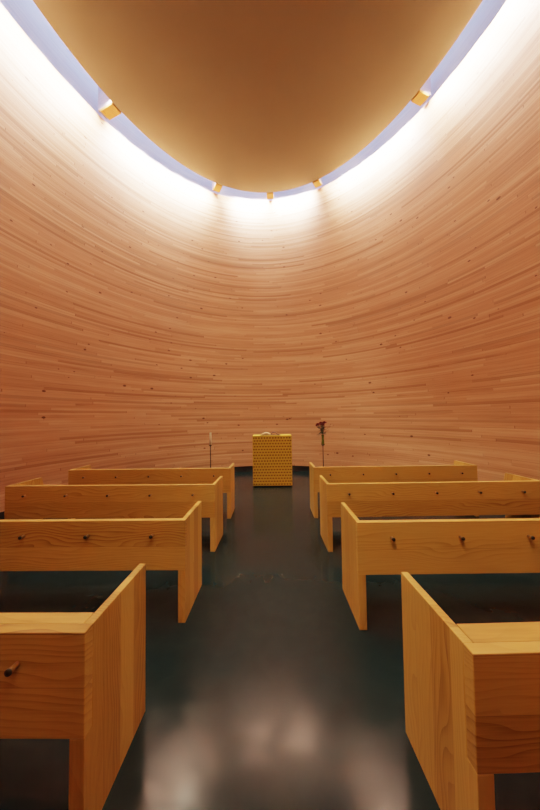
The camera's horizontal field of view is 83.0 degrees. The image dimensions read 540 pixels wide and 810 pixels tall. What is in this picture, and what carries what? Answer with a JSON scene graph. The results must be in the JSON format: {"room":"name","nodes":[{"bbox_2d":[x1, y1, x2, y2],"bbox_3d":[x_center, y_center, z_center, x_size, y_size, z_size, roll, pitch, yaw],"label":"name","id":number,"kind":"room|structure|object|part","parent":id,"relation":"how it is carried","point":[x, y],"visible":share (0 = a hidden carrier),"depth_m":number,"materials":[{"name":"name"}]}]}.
{"room":"house of worship","nodes":[
{"label":"house of worship","id":0,"kind":"room"},
{"bbox_2d":[33,0,482,192],"bbox_3d":[-0.170,-6.602,3.454,7.400,0.260,11.140,-1,-2,0],"label":"ceiling","id":1,"kind":"structure","parent":0,"point":[259,96],"depth_m":5.79,"materials":[{"name":"paint"}]},
{"bbox_2d":[98,87,120,119],"bbox_3d":[-3.476,-6.616,6.605,0.455,0.625,0.223,-2,-2,24],"label":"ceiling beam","id":2,"kind":"structure","parent":1,"relation":"attached to","point":[106,107],"depth_m":6.55,"materials":[{"name":"white paint"}]},
{"bbox_2d":[212,181,222,191],"bbox_3d":[-1.531,-6.557,8.844,0.198,0.625,0.353,0,-2,-29],"label":"ceiling beam","id":3,"kind":"structure","parent":1,"relation":"attached to","point":[216,187],"depth_m":8.80,"materials":[{"name":"white paint"}]},
{"bbox_2d":[267,192,273,198],"bbox_3d":[0.001,-6.564,9.183,0.198,0.625,0.299,-1,-2,3],"label":"ceiling beam","id":4,"kind":"structure","parent":1,"relation":"attached to","point":[269,195],"depth_m":9.13,"materials":[{"name":"white paint"}]},
{"bbox_2d":[312,178,322,187],"bbox_3d":[1.357,-6.599,8.726,0.198,0.625,0.287,-2,-3,32],"label":"ceiling beam","id":5,"kind":"structure","parent":1,"relation":"attached to","point":[319,182],"depth_m":8.66,"materials":[{"name":"white paint"}]},
{"bbox_2d":[411,76,430,105],"bbox_3d":[3.167,-6.711,6.408,0.329,0.625,0.223,0,-2,-22],"label":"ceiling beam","id":6,"kind":"structure","parent":1,"relation":"attached to","point":[424,93],"depth_m":6.35,"materials":[{"name":"white paint"}]},
{"bbox_2d":[0,0,539,511],"bbox_3d":[-0.177,-2.482,4.944,8.300,7.860,8.510,-1,-2,0],"label":"wall","id":7,"kind":"structure","parent":0,"point":[147,312],"depth_m":6.23,"materials":[{"name":"brown wood"}]},
{"bbox_2d":[0,466,316,519],"bbox_3d":[-0.039,1.496,4.334,7.588,0.140,7.151,-1,-2,0],"label":"baseboard","id":8,"kind":"structure","parent":7,"relation":"attached to","point":[240,468],"depth_m":7.79,"materials":[{"name":"paint"}]},
{"bbox_2d":[0,0,506,200],"bbox_3d":[-0.261,-7.119,3.506,8.630,1.300,12.325,-1,-2,0],"label":"skylight","id":9,"kind":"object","parent":7,"relation":"attached to","point":[25,13],"depth_m":6.46,"materials":[{"name":"glass"}]},
{"bbox_2d":[0,471,539,809],"bbox_3d":[-0.044,1.514,2.945,7.620,0.001,9.920,-1,-2,0],"label":"floor","id":10,"kind":"structure","parent":0,"point":[270,694],"depth_m":1.65,"materials":[{"name":"concrete"}]},
{"bbox_2d":[0,564,145,809],"bbox_3d":[-1.729,1.124,1.233,2.250,0.693,0.518,-1,-2,1],"label":"pew","id":11,"kind":"object","parent":10,"relation":"on","point":[79,677],"visible":1,"depth_m":1.03,"materials":[{"name":"brown wood"}]},
{"bbox_3d":[-1.735,0.941,1.044,2.250,0.341,0.045,-1,-2,1],"label":"panel","id":12,"kind":"part","parent":11,"relation":"part of","materials":[{"name":"brown wood"}]},
{"bbox_3d":[-0.629,1.110,1.236,0.050,0.693,0.477,-1,-2,1],"label":"panel","id":13,"kind":"part","parent":11,"relation":"part of","materials":[{"name":"brown wood"}]},
{"bbox_2d":[0,501,201,622],"bbox_3d":[-1.704,1.165,2.330,2.250,0.693,0.518,-1,-2,1],"label":"pew","id":14,"kind":"object","parent":10,"relation":"on","point":[157,543],"visible":1,"depth_m":2.11,"materials":[{"name":"brown wood"}]},
{"bbox_3d":[-1.710,0.982,2.141,2.250,0.341,0.045,-1,-2,1],"label":"panel","id":15,"kind":"part","parent":14,"relation":"part of","materials":[{"name":"brown wood"}]},
{"bbox_3d":[-0.604,1.151,2.333,0.050,0.693,0.477,-1,-2,1],"label":"panel","id":16,"kind":"part","parent":14,"relation":"part of","materials":[{"name":"brown wood"}]},
{"bbox_2d":[4,476,222,551],"bbox_3d":[-1.696,1.207,3.434,2.250,0.693,0.518,-1,-2,1],"label":"pew","id":17,"kind":"object","parent":10,"relation":"on","point":[30,499],"visible":0.98,"depth_m":3.23,"materials":[{"name":"brown wood"}]},
{"bbox_3d":[-2.796,1.223,3.481,0.050,0.693,0.477,-1,-2,1],"label":"panel","id":18,"kind":"part","parent":17,"relation":"part of","materials":[{"name":"brown wood"}]},
{"bbox_3d":[-1.704,1.024,3.245,2.250,0.341,0.045,-1,-2,1],"label":"panel","id":19,"kind":"part","parent":17,"relation":"part of","materials":[{"name":"brown wood"}]},
{"bbox_3d":[-0.596,1.192,3.427,0.050,0.693,0.477,-1,-2,1],"label":"panel","id":20,"kind":"part","parent":17,"relation":"part of","materials":[{"name":"brown wood"}]},
{"bbox_2d":[68,463,234,518],"bbox_3d":[-1.671,1.245,4.439,2.250,0.693,0.518,-1,-2,0],"label":"pew","id":21,"kind":"object","parent":10,"relation":"on","point":[84,475],"visible":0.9,"depth_m":4.23,"materials":[{"name":"brown wood"}]},
{"bbox_3d":[-2.771,1.260,4.460,0.050,0.693,0.477,-1,-2,0],"label":"panel","id":22,"kind":"part","parent":21,"relation":"part of","materials":[{"name":"brown wood"}]},
{"bbox_3d":[-1.674,1.062,4.250,2.250,0.341,0.045,-1,-2,0],"label":"panel","id":23,"kind":"part","parent":21,"relation":"part of","materials":[{"name":"brown wood"}]},
{"bbox_3d":[-0.571,1.231,4.457,0.050,0.693,0.477,-1,-2,0],"label":"panel","id":24,"kind":"part","parent":21,"relation":"part of","materials":[{"name":"brown wood"}]},
{"bbox_2d":[253,434,291,486],"bbox_3d":[0.049,1.130,6.308,0.785,1.020,0.400,-1,-2,0],"label":"altar","id":25,"kind":"object","parent":10,"relation":"on","point":[272,454],"visible":1,"depth_m":6.11,"materials":[{"name":"paint"}]},
{"bbox_2d":[261,432,279,434],"bbox_3d":[0.011,0.588,6.317,0.410,0.064,0.270,-1,-2,0],"label":"open book","id":26,"kind":"object","parent":25,"relation":"on","point":[264,433],"visible":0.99,"depth_m":6.25,"materials":[{"name":"beige paper"}]},
{"bbox_2d":[309,460,478,517],"bbox_3d":[1.731,1.199,4.405,2.250,0.693,0.518,-1,-2,0],"label":"pew","id":27,"kind":"object","parent":10,"relation":"on","point":[460,471],"visible":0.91,"depth_m":4.20,"materials":[{"name":"brown wood"}]},
{"bbox_3d":[0.631,1.214,4.430,0.050,0.693,0.477,-1,-2,0],"label":"panel","id":28,"kind":"part","parent":27,"relation":"part of","materials":[{"name":"brown wood"}]},
{"bbox_3d":[1.728,1.016,4.216,2.250,0.341,0.045,-1,-2,0],"label":"panel","id":29,"kind":"part","parent":27,"relation":"part of","materials":[{"name":"brown wood"}]},
{"bbox_3d":[2.831,1.185,4.421,0.050,0.693,0.477,-1,-2,0],"label":"panel","id":30,"kind":"part","parent":27,"relation":"part of","materials":[{"name":"brown wood"}]},
{"bbox_2d":[319,473,539,551],"bbox_3d":[1.718,1.160,3.368,2.250,0.693,0.518,-1,-2,0],"label":"pew","id":31,"kind":"object","parent":10,"relation":"on","point":[517,496],"visible":0.97,"depth_m":3.16,"materials":[{"name":"brown wood"}]},
{"bbox_3d":[0.618,1.175,3.384,0.050,0.693,0.477,-1,-2,0],"label":"panel","id":32,"kind":"part","parent":31,"relation":"part of","materials":[{"name":"brown wood"}]},
{"bbox_3d":[1.716,0.977,3.179,2.250,0.341,0.045,-1,-2,0],"label":"panel","id":33,"kind":"part","parent":31,"relation":"part of","materials":[{"name":"brown wood"}]},
{"bbox_3d":[2.817,1.146,3.392,0.050,0.693,0.477,-1,-2,0],"label":"panel","id":34,"kind":"part","parent":31,"relation":"part of","materials":[{"name":"brown wood"}]},
{"bbox_2d":[341,502,539,629],"bbox_3d":[1.705,1.116,2.217,2.250,0.693,0.518,-1,-2,0],"label":"pew","id":35,"kind":"object","parent":10,"relation":"on","point":[512,545],"visible":1,"depth_m":2.01,"materials":[{"name":"brown wood"}]},
{"bbox_3d":[0.605,1.131,2.240,0.050,0.693,0.477,-1,-2,0],"label":"panel","id":36,"kind":"part","parent":35,"relation":"part of","materials":[{"name":"brown wood"}]},
{"bbox_3d":[1.702,0.933,2.028,2.250,0.341,0.045,-1,-2,0],"label":"panel","id":37,"kind":"part","parent":35,"relation":"part of","materials":[{"name":"brown wood"}]},
{"bbox_2d":[401,572,539,809],"bbox_3d":[1.723,1.074,1.123,2.250,0.693,0.518,-1,-2,-1],"label":"pew","id":38,"kind":"object","parent":10,"relation":"on","point":[472,691],"visible":1,"depth_m":0.96,"materials":[{"name":"brown wood"}]},
{"bbox_3d":[0.623,1.089,1.124,0.050,0.693,0.477,-1,-2,-1],"label":"panel","id":39,"kind":"part","parent":38,"relation":"part of","materials":[{"name":"brown wood"}]},
{"bbox_3d":[1.724,0.891,0.934,2.250,0.341,0.045,-1,-2,-1],"label":"panel","id":40,"kind":"part","parent":38,"relation":"part of","materials":[{"name":"brown wood"}]},
{"bbox_3d":[-1.376,1.304,7.064,0.260,0.766,0.260,-1,-2,0],"label":"candle stand","id":41,"kind":"object","parent":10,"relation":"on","visible":0},
{"bbox_2d":[209,432,211,444],"bbox_3d":[-1.383,0.777,7.084,0.054,0.301,0.054,-1,-2,0],"label":"candle","id":42,"kind":"object","parent":41,"relation":"on","point":[210,435],"visible":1,"depth_m":7.07,"materials":[{"name":"beige wax"}]}
]}

